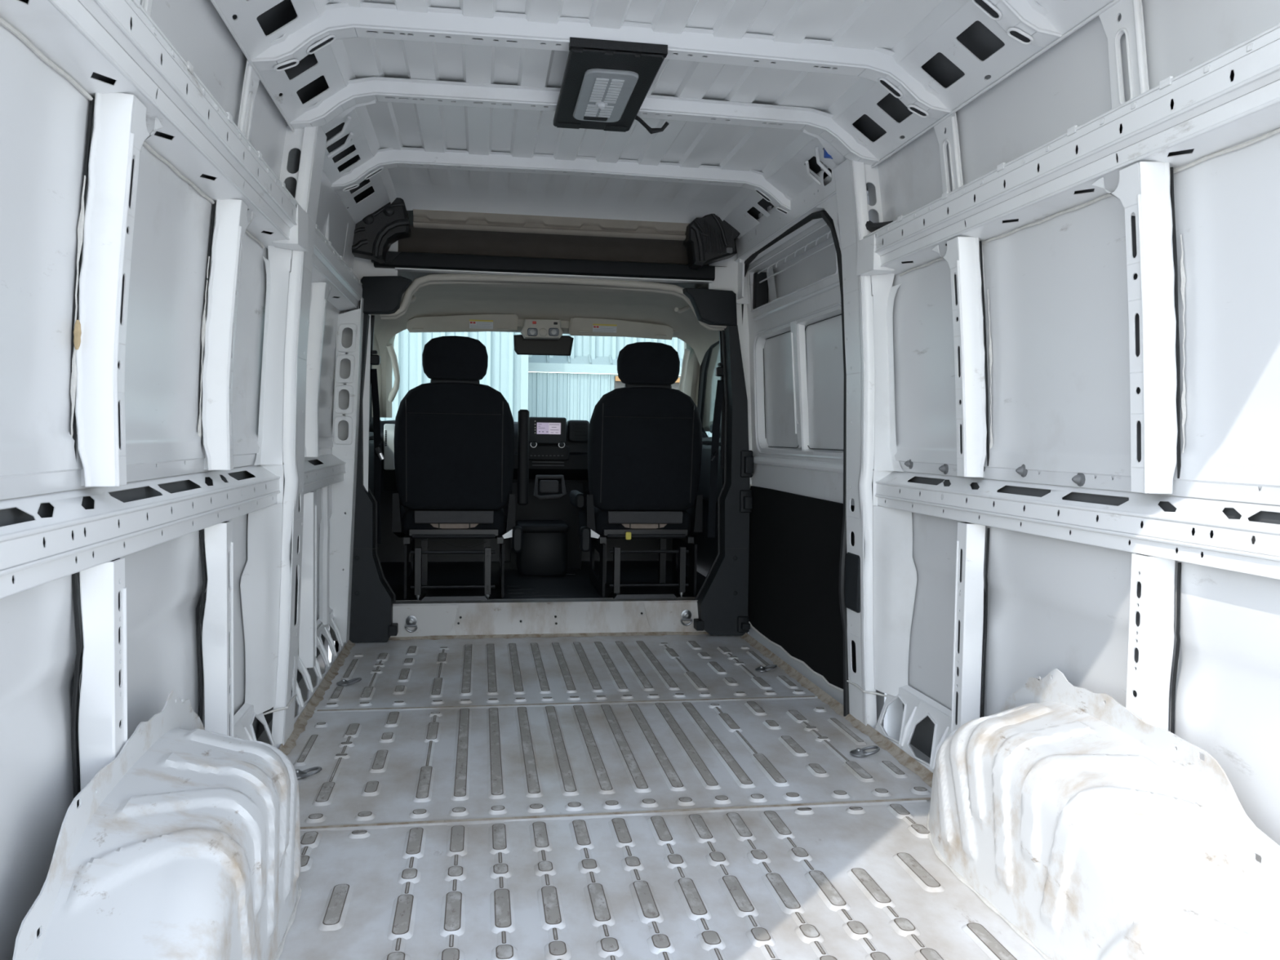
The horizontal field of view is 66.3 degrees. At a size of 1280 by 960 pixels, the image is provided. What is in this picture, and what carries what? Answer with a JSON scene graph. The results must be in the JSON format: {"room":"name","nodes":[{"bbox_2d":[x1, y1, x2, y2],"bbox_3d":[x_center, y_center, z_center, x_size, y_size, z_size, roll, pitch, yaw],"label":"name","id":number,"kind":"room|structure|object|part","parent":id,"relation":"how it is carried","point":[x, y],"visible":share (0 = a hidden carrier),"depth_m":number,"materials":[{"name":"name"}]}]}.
{"room":"cargo space","nodes":[
{"label":"cargo space","id":0,"kind":"room"},
{"bbox_2d":[0,0,364,959],"bbox_3d":[-1.036,-0.107,2.717,0.218,2.180,3.741,0,3,-9],"label":"wall","id":1,"kind":"structure","parent":0,"point":[178,281],"depth_m":1.87,"materials":[{"name":"metal"}]},
{"bbox_3d":[-0.896,0.339,1.611,0.078,0.414,0.089,0,3,-9],"label":"post","id":2,"kind":"part","parent":1,"relation":"part of","materials":[{"name":"white metal"}]},
{"bbox_3d":[-0.877,-0.307,1.646,0.100,0.630,0.166,0,3,-9],"label":"post","id":3,"kind":"part","parent":1,"relation":"part of","materials":[{"name":"white metal"}]},
{"bbox_3d":[-0.932,0.061,1.888,0.065,0.121,2.055,0,3,-9],"label":"belt rail","id":4,"kind":"part","parent":1,"relation":"part of","materials":[{"name":"white metal"}]},
{"bbox_3d":[-0.834,-0.855,1.659,0.041,0.234,0.130,0,3,-9],"label":"cant post","id":5,"kind":"part","parent":1,"relation":"part of","materials":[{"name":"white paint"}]},
{"bbox_3d":[-0.874,-0.689,1.861,0.102,0.131,2.055,0,3,-9],"label":"rail","id":6,"kind":"part","parent":1,"relation":"part of","materials":[{"name":"white metal"}]},
{"bbox_3d":[-1.024,0.421,2.325,0.101,0.642,0.089,0,3,-9],"label":"post","id":7,"kind":"part","parent":1,"relation":"part of","materials":[{"name":"white metal"}]},
{"bbox_3d":[-0.992,-0.341,2.356,0.100,0.630,0.166,0,3,-9],"label":"post","id":8,"kind":"part","parent":1,"relation":"part of","materials":[{"name":"white metal"}]},
{"bbox_3d":[-0.953,-0.890,2.389,0.041,0.234,0.130,0,3,-9],"label":"cant post","id":9,"kind":"part","parent":1,"relation":"part of","materials":[{"name":"white metal"}]},
{"bbox_3d":[-1.194,0.711,3.348,0.114,0.205,2.202,0,3,-9],"label":"sill panel","id":10,"kind":"part","parent":1,"relation":"part of","materials":[{"name":"white paint"}]},
{"bbox_3d":[-1.218,0.358,3.521,0.100,0.632,0.089,0,3,-9],"label":"post","id":11,"kind":"part","parent":1,"relation":"part of","materials":[{"name":"white metal"}]},
{"bbox_3d":[-1.228,-0.026,3.712,0.065,0.121,1.285,0,3,-9],"label":"belt rail","id":12,"kind":"part","parent":1,"relation":"part of","materials":[{"name":"white metal"}]},
{"bbox_3d":[-1.193,-0.400,3.594,0.100,0.630,0.146,0,3,-9],"label":"post","id":13,"kind":"part","parent":1,"relation":"part of","materials":[{"name":"white metal"}]},
{"bbox_3d":[-1.170,-0.776,3.685,0.102,0.131,1.285,0,3,-9],"label":"rail","id":14,"kind":"part","parent":1,"relation":"part of","materials":[{"name":"white metal"}]},
{"bbox_2d":[334,388,382,652],"bbox_3d":[-1.451,-0.147,5.447,0.205,1.880,1.980,0,3,-9],"label":"door","id":15,"kind":"structure","parent":1,"relation":"in","point":[371,468],"depth_m":5.13,"materials":[{"name":"black plastic"}]},
{"bbox_2d":[349,275,412,642],"bbox_3d":[-1.183,-0.086,4.468,0.276,1.663,0.138,0,3,-9],"label":"trim","id":16,"kind":"structure","parent":1,"relation":"attached to","point":[372,597],"depth_m":4.44,"materials":[{"name":"plastic"}]},
{"bbox_2d":[377,490,706,601],"bbox_3d":[-0.559,0.152,5.571,2.160,0.900,1.750,0,3,-9],"label":"floor","id":17,"kind":"structure","parent":0,"point":[635,568],"depth_m":5.74,"materials":[{"name":"rubber"}]},
{"bbox_3d":[-0.892,0.568,4.730,0.340,0.035,0.160,0,3,-9],"label":"seat mount","id":18,"kind":"part","parent":17,"relation":"part of","materials":[{"name":"metal"}]},
{"bbox_2d":[391,335,528,599],"bbox_3d":[-0.912,-0.072,5.036,0.668,1.284,0.710,0,3,-9],"label":"seat","id":19,"kind":"object","parent":17,"relation":"on","point":[454,440],"visible":0.98,"depth_m":4.82,"materials":[{"name":"fabric"}]},
{"bbox_3d":[-1.173,0.429,4.992,0.012,0.260,0.580,0,3,-9],"label":"plate","id":20,"kind":"part","parent":19,"relation":"part of","materials":[{"name":"black metal"}]},
{"bbox_3d":[-1.063,0.436,4.697,0.032,0.225,0.038,0,3,-9],"label":"leg","id":21,"kind":"part","parent":19,"relation":"part of","materials":[{"name":"metal"}]},
{"bbox_3d":[-1.149,0.423,5.229,0.032,0.270,0.040,0,3,-9],"label":"leg","id":22,"kind":"part","parent":19,"relation":"part of","materials":[{"name":"metal"}]},
{"bbox_3d":[-0.953,0.267,5.061,0.480,0.065,0.540,0,3,-9],"label":"slide frame","id":23,"kind":"part","parent":19,"relation":"part of","materials":[{"name":"metal"}]},
{"bbox_2d":[402,507,506,538],"bbox_3d":[-0.968,0.210,5.152,0.510,0.150,0.490,0,3,-9],"label":"cushion","id":24,"kind":"object","parent":19,"relation":"on","point":[408,517],"depth_m":4.92,"materials":[{"name":"fabric"}]},
{"bbox_3d":[-0.922,-0.168,4.891,0.590,0.640,0.209,0,3,-9],"label":"backrest","id":25,"kind":"part","parent":19,"relation":"part of","materials":[{"name":"fabric"}]},
{"bbox_3d":[-0.824,0.426,5.282,0.032,0.270,0.040,0,3,-9],"label":"leg","id":26,"kind":"part","parent":19,"relation":"part of","materials":[{"name":"metal"}]},
{"bbox_3d":[-0.737,0.439,4.750,0.032,0.225,0.038,0,3,-9],"label":"leg","id":27,"kind":"part","parent":19,"relation":"part of","materials":[{"name":"metal"}]},
{"bbox_3d":[-0.715,0.433,5.067,0.012,0.260,0.580,0,3,-9],"label":"plate","id":28,"kind":"part","parent":19,"relation":"part of","materials":[{"name":"black metal"}]},
{"bbox_3d":[-0.662,0.267,4.890,0.050,0.048,0.030,0,3,-9],"label":"recliner plate","id":29,"kind":"part","parent":19,"relation":"part of","materials":[{"name":"metal"}]},
{"bbox_3d":[-0.594,-0.115,4.989,0.056,0.485,0.060,0,3,-9],"label":"armrest","id":30,"kind":"part","parent":19,"relation":"part of","materials":[{"name":"black fabric"}]},
{"bbox_2d":[510,482,582,576],"bbox_3d":[-0.538,0.269,5.747,0.420,0.550,0.520,0,3,-9],"label":"console","id":31,"kind":"object","parent":17,"relation":"on","point":[550,526],"visible":0.81,"depth_m":5.68,"materials":[{"name":"black plastic"}]},
{"bbox_2d":[380,417,589,499],"bbox_3d":[-0.614,-0.140,5.922,1.860,0.471,0.712,0,3,-9],"label":"dashboard","id":32,"kind":"object","parent":31,"relation":"attached to","point":[558,446],"visible":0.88,"depth_m":5.69,"materials":[{"name":"black plastic"}]},
{"bbox_2d":[383,423,395,470],"bbox_3d":[-1.437,-0.191,5.639,0.063,0.263,0.102,0,3,-9],"label":"panel","id":33,"kind":"object","parent":32,"relation":"attached to","point":[388,428],"depth_m":5.59,"materials":[{"name":"plastic"}]},
{"bbox_3d":[-0.544,-0.161,5.759,0.247,0.088,0.135,0,3,-9],"label":"control panel","id":34,"kind":"part","parent":32,"relation":"part of","materials":[{"name":"black plastic"}]},
{"bbox_2d":[533,475,566,499],"bbox_3d":[-0.518,0.039,5.632,0.187,0.143,0.092,0,3,-9],"label":"cup holder","id":35,"kind":"object","parent":32,"relation":"on","point":[545,486],"depth_m":5.60,"materials":[{"name":"black plastic"}]},
{"bbox_3d":[-0.571,0.264,5.676,0.286,0.045,0.390,0,3,-9],"label":"lid","id":36,"kind":"part","parent":31,"relation":"part of","materials":[{"name":"black plastic"}]},
{"bbox_2d":[569,342,702,596],"bbox_3d":[-0.024,-0.064,5.181,0.652,1.284,0.710,0,3,-9],"label":"seat","id":37,"kind":"object","parent":17,"relation":"on","point":[645,438],"visible":0.95,"depth_m":4.97,"materials":[{"name":"fabric"}]},
{"bbox_3d":[-0.332,0.102,5.199,0.052,0.080,0.350,0,3,-9],"label":"armrest","id":38,"kind":"part","parent":37,"relation":"part of","materials":[{"name":"black plastic"}]},
{"bbox_3d":[-0.228,0.271,4.961,0.050,0.048,0.030,0,3,-9],"label":"recliner plate","id":39,"kind":"part","parent":37,"relation":"part of","materials":[{"name":"metal"}]},
{"bbox_3d":[-0.225,0.437,5.147,0.012,0.260,0.580,0,3,-9],"label":"plate","id":40,"kind":"part","parent":37,"relation":"part of","materials":[{"name":"black metal"}]},
{"bbox_3d":[-0.202,0.431,5.383,0.032,0.270,0.040,0,3,-9],"label":"leg","id":41,"kind":"part","parent":37,"relation":"part of","materials":[{"name":"metal"}]},
{"bbox_3d":[-0.115,0.444,4.851,0.032,0.225,0.038,0,3,-9],"label":"leg","id":42,"kind":"part","parent":37,"relation":"part of","materials":[{"name":"metal"}]},
{"bbox_2d":[593,506,691,537],"bbox_3d":[-0.020,0.217,5.306,0.510,0.150,0.490,0,3,-9],"label":"cushion","id":43,"kind":"object","parent":37,"relation":"on","point":[601,522],"depth_m":5.05,"materials":[{"name":"fabric"}]},
{"bbox_3d":[-0.006,0.274,5.215,0.480,0.065,0.540,0,3,-9],"label":"slide frame","id":44,"kind":"part","parent":37,"relation":"part of","materials":[{"name":"metal"}]},
{"bbox_3d":[0.025,-0.161,5.045,0.590,0.640,0.209,0,3,-9],"label":"backrest","id":45,"kind":"part","parent":37,"relation":"part of","materials":[{"name":"fabric"}]},
{"bbox_3d":[0.124,0.434,5.436,0.032,0.270,0.040,0,3,-9],"label":"leg","id":46,"kind":"part","parent":37,"relation":"part of","materials":[{"name":"metal"}]},
{"bbox_3d":[0.210,0.447,4.904,0.032,0.225,0.038,0,3,-9],"label":"leg","id":47,"kind":"part","parent":37,"relation":"part of","materials":[{"name":"metal"}]},
{"bbox_3d":[0.233,0.440,5.221,0.012,0.260,0.580,0,3,-9],"label":"plate","id":48,"kind":"part","parent":37,"relation":"part of","materials":[{"name":"black metal"}]},
{"bbox_3d":[0.016,0.575,4.878,0.340,0.035,0.160,0,3,-9],"label":"seat mount","id":49,"kind":"part","parent":17,"relation":"part of","materials":[{"name":"metal"}]},
{"bbox_2d":[370,273,727,431],"bbox_3d":[-0.488,-0.633,5.298,2.161,0.705,1.457,0,3,-9],"label":"headliner","id":50,"kind":"structure","parent":0,"point":[564,299],"depth_m":5.16},
{"bbox_2d":[368,315,384,543],"bbox_3d":[-1.255,-0.235,4.587,0.138,1.069,0.064,3,3,36],"label":"belt","id":51,"kind":"object","parent":50,"relation":"hanging from","point":[375,358],"visible":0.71,"depth_m":4.59,"materials":[{"name":"fabric"}]},
{"bbox_3d":[-1.282,-0.455,4.599,0.071,0.630,0.018,0,3,-9],"label":"adjuster rail","id":52,"kind":"part","parent":51,"relation":"part of","materials":[{"name":"metal"}]},
{"bbox_2d":[386,343,399,402],"bbox_3d":[-1.378,-0.595,5.475,0.075,0.316,0.226,0,3,-9],"label":"handle","id":53,"kind":"object","parent":50,"relation":"attached to","point":[390,348],"visible":1,"depth_m":5.44,"materials":[{"name":"grey plastic"}]},
{"bbox_2d":[410,295,416,302],"bbox_3d":[-1.110,-0.873,4.737,0.030,0.046,0.082,2,3,22],"label":"handle","id":54,"kind":"object","parent":50,"relation":"attached to","point":[413,299],"visible":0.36,"depth_m":4.75,"materials":[{"name":"grey plastic"}]},
{"bbox_2d":[406,314,518,332],"bbox_3d":[-0.952,-0.841,5.264,0.590,0.112,0.044,1,3,-8],"label":"sun visor","id":55,"kind":"object","parent":50,"relation":"attached to","point":[478,322],"visible":1,"depth_m":5.25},
{"bbox_2d":[520,319,563,339],"bbox_3d":[-0.530,-0.818,5.315,0.228,0.103,0.092,0,3,-9],"label":"console","id":56,"kind":"object","parent":50,"relation":"attached to","point":[541,329],"visible":1,"depth_m":5.28,"materials":[{"name":"plastic"}]},
{"bbox_2d":[527,328,537,336],"bbox_3d":[-0.578,-0.796,5.275,0.054,0.043,0.010,0,3,-9],"label":"light","id":57,"kind":"object","parent":56,"relation":"attached to","point":[531,331],"depth_m":5.27,"materials":[{"name":"plastic"}]},
{"bbox_2d":[538,328,547,337],"bbox_3d":[-0.521,-0.794,5.278,0.048,0.048,0.014,0,3,-9],"label":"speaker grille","id":58,"kind":"object","parent":56,"relation":"attached to","point":[543,332],"depth_m":5.28,"materials":[{"name":"grey plastic"}]},
{"bbox_2d":[548,328,559,336],"bbox_3d":[-0.466,-0.798,5.293,0.054,0.043,0.010,0,3,-9],"label":"light","id":59,"kind":"object","parent":56,"relation":"attached to","point":[552,331],"depth_m":5.29,"materials":[{"name":"plastic"}]},
{"bbox_2d":[513,334,573,355],"bbox_3d":[-0.539,-0.771,5.455,0.329,0.161,0.126,0,3,-9],"label":"mirror","id":60,"kind":"object","parent":50,"relation":"attached to","point":[562,346],"visible":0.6,"depth_m":5.39,"materials":[{"name":"black plastic"}]},
{"bbox_2d":[568,317,673,339],"bbox_3d":[-0.102,-0.834,5.401,0.583,0.102,0.047,0,3,-9],"label":"sun visor","id":61,"kind":"object","parent":50,"relation":"attached to","point":[578,326],"visible":1,"depth_m":5.39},
{"bbox_2d":[674,304,690,313],"bbox_3d":[0.213,-0.865,4.955,0.029,0.052,0.106,3,4,43],"label":"handle","id":62,"kind":"object","parent":50,"relation":"attached to","point":[687,307],"visible":0.98,"depth_m":4.95,"materials":[{"name":"grey plastic"}]},
{"bbox_2d":[678,348,690,392],"bbox_3d":[0.255,-0.596,5.727,0.047,0.327,0.199,0,3,-9],"label":"handle","id":63,"kind":"object","parent":50,"relation":"attached to","point":[686,352],"visible":0.72,"depth_m":5.68,"materials":[{"name":"grey plastic"}]},
{"bbox_2d":[707,330,724,537],"bbox_3d":[0.401,-0.232,4.848,0.111,1.036,0.086,0,3,-9],"label":"belt","id":64,"kind":"object","parent":50,"relation":"attached to","point":[719,407],"visible":0.7,"depth_m":4.86,"materials":[{"name":"fabric"}]},
{"bbox_3d":[0.420,-0.403,4.878,0.068,0.695,0.018,0,3,-9],"label":"adjuster rail","id":65,"kind":"part","parent":64,"relation":"part of","materials":[{"name":"metal"}]},
{"bbox_2d":[397,210,777,302],"bbox_3d":[-0.444,-1.076,4.922,2.000,0.455,1.150,0,3,-9],"label":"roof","id":66,"kind":"structure","parent":0,"point":[411,275],"depth_m":5.00,"materials":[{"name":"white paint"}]},
{"bbox_2d":[278,632,1044,959],"bbox_3d":[-0.286,0.848,3.858,2.120,0.172,5.660,0,3,-9],"label":"floor","id":67,"kind":"structure","parent":0,"point":[635,797],"depth_m":2.48,"materials":[{"name":"paint"}]},
{"bbox_2d":[12,690,302,959],"bbox_3d":[-0.751,0.648,1.662,0.237,0.461,1.505,0,3,-9],"label":"wheel arch","id":68,"kind":"object","parent":67,"relation":"on","point":[185,845],"visible":1,"depth_m":1.52,"materials":[{"name":"paint"}]},
{"bbox_2d":[295,766,321,778],"bbox_3d":[-0.932,0.813,2.727,0.092,0.025,0.053,0,3,-9],"label":"ring","id":69,"kind":"object","parent":67,"relation":"on","point":[300,774],"visible":0.8,"depth_m":2.72,"materials":[{"name":"metal"}]},
{"bbox_3d":[-0.952,0.813,2.724,0.052,0.016,0.052,0,3,-9],"label":"anchor plate","id":70,"kind":"part","parent":69,"relation":"part of","materials":[{"name":"metal"}]},
{"bbox_2d":[336,677,361,685],"bbox_3d":[-1.105,0.765,3.726,0.092,0.025,0.053,0,3,-9],"label":"ring","id":71,"kind":"object","parent":67,"relation":"on","point":[344,682],"visible":1,"depth_m":3.71,"materials":[{"name":"metal"}]},
{"bbox_3d":[-1.125,0.765,3.723,0.052,0.016,0.052,0,3,-9],"label":"anchor plate","id":72,"kind":"part","parent":71,"relation":"part of","materials":[{"name":"metal"}]},
{"bbox_2d":[329,240,751,640],"bbox_3d":[-0.395,-0.201,4.582,2.040,1.900,0.080,0,3,-9],"label":"frame","id":73,"kind":"object","parent":67,"relation":"on","point":[726,277],"visible":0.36,"depth_m":4.49,"materials":[{"name":"white paint"}]},
{"bbox_2d":[371,208,724,280],"bbox_3d":[-0.410,-1.078,4.497,1.670,0.262,0.220,0,3,-9],"label":"shelf","id":74,"kind":"object","parent":73,"relation":"attached to","point":[438,239],"visible":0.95,"depth_m":4.49,"materials":[{"name":"plastic"}]},
{"bbox_2d":[351,197,411,263],"bbox_3d":[-1.148,-1.097,4.277,0.285,0.279,0.136,0,3,-9],"label":"block","id":75,"kind":"object","parent":74,"relation":"attached to","point":[374,235],"visible":0.82,"depth_m":4.23,"materials":[{"name":"black plastic"}]},
{"bbox_2d":[683,213,740,270],"bbox_3d":[0.334,-1.101,4.517,0.248,0.252,0.136,0,3,-9],"label":"block","id":76,"kind":"object","parent":74,"relation":"attached to","point":[709,239],"visible":0.97,"depth_m":4.46,"materials":[{"name":"black plastic"}]},
{"bbox_2d":[388,596,708,640],"bbox_3d":[-0.422,0.661,4.701,1.560,0.165,0.138,0,3,-9],"label":"step","id":77,"kind":"structure","parent":67,"relation":"on","point":[602,616],"depth_m":4.67,"materials":[{"name":"paint"}]},
{"bbox_2d":[404,615,417,632],"bbox_3d":[-1.061,0.668,4.546,0.059,0.078,0.016,0,3,-9],"label":"ring","id":78,"kind":"object","parent":77,"relation":"attached to","point":[411,620],"visible":1,"depth_m":4.54,"materials":[{"name":"metal"}]},
{"bbox_3d":[-1.060,0.655,4.545,0.052,0.052,0.016,0,3,-9],"label":"anchor plate","id":79,"kind":"part","parent":78,"relation":"part of","materials":[{"name":"metal"}]},
{"bbox_3d":[-1.014,0.657,4.571,0.330,0.148,0.004,0,3,-9],"label":"panel","id":80,"kind":"part","parent":77,"relation":"part of","materials":[{"name":"paint"}]},
{"bbox_3d":[0.181,0.666,4.765,0.330,0.148,0.004,0,3,-9],"label":"panel","id":81,"kind":"part","parent":77,"relation":"part of","materials":[{"name":"paint"}]},
{"bbox_2d":[680,609,692,626],"bbox_3d":[0.225,0.669,4.755,0.059,0.078,0.016,0,3,-9],"label":"ring","id":82,"kind":"object","parent":77,"relation":"attached to","point":[686,615],"visible":1,"depth_m":4.75,"materials":[{"name":"metal"}]},
{"bbox_3d":[0.226,0.656,4.754,0.052,0.052,0.016,0,3,-9],"label":"anchor plate","id":83,"kind":"part","parent":82,"relation":"part of","materials":[{"name":"metal"}]},
{"bbox_2d":[755,664,777,671],"bbox_3d":[0.521,0.776,4.047,0.092,0.025,0.053,0,3,-9],"label":"ring","id":84,"kind":"object","parent":67,"relation":"on","point":[761,668],"visible":1,"depth_m":4.03,"materials":[{"name":"metal"}]},
{"bbox_3d":[0.501,0.776,4.043,0.052,0.016,0.052,0,3,-9],"label":"anchor plate","id":85,"kind":"part","parent":84,"relation":"part of","materials":[{"name":"metal"}]},
{"bbox_2d":[849,746,879,756],"bbox_3d":[0.686,0.827,2.991,0.092,0.025,0.053,0,3,-9],"label":"ring","id":86,"kind":"object","parent":67,"relation":"on","point":[859,752],"visible":1,"depth_m":2.98,"materials":[{"name":"metal"}]},
{"bbox_3d":[0.666,0.827,2.987,0.052,0.016,0.052,0,3,-9],"label":"anchor plate","id":87,"kind":"part","parent":86,"relation":"part of","materials":[{"name":"metal"}]},
{"bbox_2d":[926,668,1279,959],"bbox_3d":[0.854,0.661,1.923,0.237,0.461,1.505,0,3,-9],"label":"wheel arch","id":88,"kind":"object","parent":67,"relation":"on","point":[1080,821],"visible":0.99,"depth_m":1.78,"materials":[{"name":"paint"}]},
{"bbox_2d":[210,0,1120,238],"bbox_3d":[-0.101,-1.103,2.821,1.810,0.200,3.800,0,3,-9],"label":"ceiling","id":89,"kind":"structure","parent":0,"point":[450,105],"depth_m":2.82,"materials":[{"name":"paint"}]},
{"bbox_3d":[-0.820,-1.071,2.133,0.170,0.176,0.510,0,3,-9],"label":"cant panel","id":90,"kind":"part","parent":89,"relation":"part of","materials":[{"name":"white paint"}]},
{"bbox_3d":[-0.900,-1.094,2.621,0.170,0.176,0.480,0,3,-9],"label":"cant panel","id":91,"kind":"part","parent":89,"relation":"part of","materials":[{"name":"white paint"}]},
{"bbox_3d":[-0.997,-1.122,3.218,0.170,0.176,0.730,0,3,-9],"label":"cant panel","id":92,"kind":"part","parent":89,"relation":"part of","materials":[{"name":"white paint"}]},
{"bbox_3d":[-1.113,-1.157,3.938,0.170,0.176,0.730,0,3,-9],"label":"cant panel","id":93,"kind":"part","parent":89,"relation":"part of","materials":[{"name":"white paint"}]},
{"bbox_2d":[553,36,669,133],"bbox_3d":[-0.046,-1.096,2.799,0.366,0.054,0.632,0,3,-9],"label":"dome light","id":94,"kind":"object","parent":89,"relation":"attached to","point":[605,86],"visible":1,"depth_m":2.68,"materials":[{"name":"black plastic"},{"name":"translucent plastic"}]},
{"bbox_2d":[583,115,607,121],"bbox_3d":[-0.135,-1.092,2.962,0.072,0.004,0.027,0,3,-9],"label":"switch","id":95,"kind":"object","parent":94,"relation":"attached to","point":[594,118],"depth_m":2.96,"materials":[{"name":"black plastic"}]},
{"bbox_3d":[0.505,-1.143,4.201,0.170,0.176,0.730,0,3,-9],"label":"cant panel","id":96,"kind":"part","parent":89,"relation":"part of","materials":[{"name":"white paint"}]},
{"bbox_3d":[0.622,-1.109,3.481,0.170,0.176,0.730,0,3,-9],"label":"cant panel","id":97,"kind":"part","parent":89,"relation":"part of","materials":[{"name":"white paint"}]},
{"bbox_2d":[823,147,832,159],"bbox_3d":[0.634,-1.088,3.256,0.041,0.038,0.024,0,3,-9],"label":"connector","id":98,"kind":"object","parent":89,"relation":"attached to","point":[826,155],"visible":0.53,"depth_m":3.25,"materials":[{"name":"blue plastic"}]},
{"bbox_3d":[0.719,-1.080,2.885,0.170,0.176,0.480,0,3,-9],"label":"cant panel","id":99,"kind":"part","parent":89,"relation":"part of","materials":[{"name":"white paint"}]},
{"bbox_3d":[0.798,-1.057,2.397,0.170,0.176,0.510,0,3,-9],"label":"cant panel","id":100,"kind":"part","parent":89,"relation":"part of","materials":[{"name":"white paint"}]},
{"bbox_3d":[0.881,-1.033,1.884,0.170,0.176,0.530,0,3,-9],"label":"cant panel","id":101,"kind":"part","parent":89,"relation":"part of","materials":[{"name":"white paint"}]},
{"bbox_2d":[734,0,1279,862],"bbox_3d":[0.800,-0.102,3.030,0.218,2.200,3.771,0,3,-9],"label":"wall","id":102,"kind":"structure","parent":0,"point":[1060,297],"depth_m":2.17,"materials":[{"name":"metal"}]},
{"bbox_2d":[685,284,724,577],"bbox_3d":[0.331,-0.132,5.737,0.205,1.880,1.980,0,3,-9],"label":"door","id":103,"kind":"structure","parent":102,"relation":"in","point":[707,547],"depth_m":5.70,"materials":[{"name":"black plastic"}]},
{"bbox_3d":[0.421,-0.923,5.207,0.200,0.250,0.980,0,3,-9],"label":"roof rail","id":104,"kind":"part","parent":103,"relation":"part of","materials":[{"name":"black plastic"}]},
{"bbox_2d":[709,400,720,437],"bbox_3d":[0.564,-0.315,5.792,0.320,0.350,0.170,0,3,-9],"label":"mirror","id":105,"kind":"object","parent":103,"relation":"attached to","point":[711,425],"visible":0.14,"depth_m":5.73,"materials":[{"name":"black plastic"}]},
{"bbox_3d":[0.453,-0.299,5.724,0.080,0.050,0.070,0,3,-9],"label":"arm","id":106,"kind":"part","parent":105,"relation":"part of","materials":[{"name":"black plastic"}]},
{"bbox_2d":[682,287,750,635],"bbox_3d":[0.358,-0.076,4.719,0.342,1.653,0.138,0,3,-9],"label":"trim","id":107,"kind":"structure","parent":102,"relation":"attached to","point":[722,597],"depth_m":4.71,"materials":[{"name":"plastic"}]},
{"bbox_3d":[0.475,-0.967,4.656,0.010,0.210,0.120,0,3,-9],"label":"corner panel","id":108,"kind":"part","parent":102,"relation":"part of","materials":[{"name":"white paint"}]},
{"bbox_2d":[737,209,884,726],"bbox_3d":[0.663,-0.122,4.072,0.157,1.980,1.670,0,3,-9],"label":"door","id":109,"kind":"structure","parent":102,"relation":"in","point":[793,502],"depth_m":4.04,"materials":[{"name":"paint"}]},
{"bbox_3d":[0.664,-0.384,4.073,0.070,0.545,0.095,0,3,-9],"label":"post","id":110,"kind":"part","parent":109,"relation":"part of","materials":[{"name":"white metal"}]},
{"bbox_3d":[0.865,0.764,2.886,0.114,0.205,0.627,0,3,-9],"label":"sill panel","id":111,"kind":"part","parent":102,"relation":"part of","materials":[{"name":"white paint"}]},
{"bbox_3d":[0.840,-0.875,2.681,0.041,0.234,0.130,0,3,-9],"label":"cant post","id":112,"kind":"part","parent":102,"relation":"part of","materials":[{"name":"white metal"}]},
{"bbox_3d":[0.872,-0.326,2.659,0.113,0.630,0.166,0,3,-9],"label":"post","id":113,"kind":"part","parent":102,"relation":"part of","materials":[{"name":"white metal"}]},
{"bbox_3d":[0.907,0.437,2.639,0.101,0.642,0.089,0,3,-9],"label":"post","id":114,"kind":"part","parent":102,"relation":"part of","materials":[{"name":"white metal"}]},
{"bbox_3d":[0.929,-0.674,2.155,0.102,0.131,2.055,0,3,-9],"label":"rail","id":115,"kind":"part","parent":102,"relation":"part of","materials":[{"name":"white metal"}]},
{"bbox_3d":[0.963,0.077,2.196,0.065,0.121,2.055,0,3,-9],"label":"belt rail","id":116,"kind":"part","parent":102,"relation":"part of","materials":[{"name":"white metal"}]},
{"bbox_3d":[0.958,-0.840,1.951,0.041,0.234,0.130,0,3,-9],"label":"cant post","id":117,"kind":"part","parent":102,"relation":"part of","materials":[{"name":"white metal"}]},
{"bbox_3d":[0.987,-0.292,1.950,0.113,0.630,0.166,0,3,-9],"label":"post","id":118,"kind":"part","parent":102,"relation":"part of","materials":[{"name":"white metal"}]},
{"bbox_3d":[1.013,0.354,1.922,0.078,0.414,0.089,0,3,-9],"label":"post","id":119,"kind":"part","parent":102,"relation":"part of","materials":[{"name":"white metal"}]},
{"label":"outside","id":120,"kind":"structure","parent":0,"visible":0},
{"bbox_2d":[328,625,887,733],"bbox_3d":[0.315,1.583,0.127,80.000,0.001,80.000,0,3,-9],"label":"ground","id":121,"kind":"structure","parent":120,"point":[330,655],"depth_m":5.70,"materials":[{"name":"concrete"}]},
{"bbox_2d":[380,328,711,436],"bbox_3d":[0.839,-3.434,15.840,24.000,8.620,4.610,0,3,-9],"label":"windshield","id":122,"kind":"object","parent":121,"relation":"on","point":[573,395],"visible":0.09,"depth_m":13.85,"materials":[{"name":"clear glass"}]},
{"bbox_3d":[0.149,-0.277,14.149,1.068,2.403,0.080,0,3,-9],"label":"doorway","id":123,"kind":"part","parent":122,"relation":"part of","materials":[{"name":"glass"}]}
]}

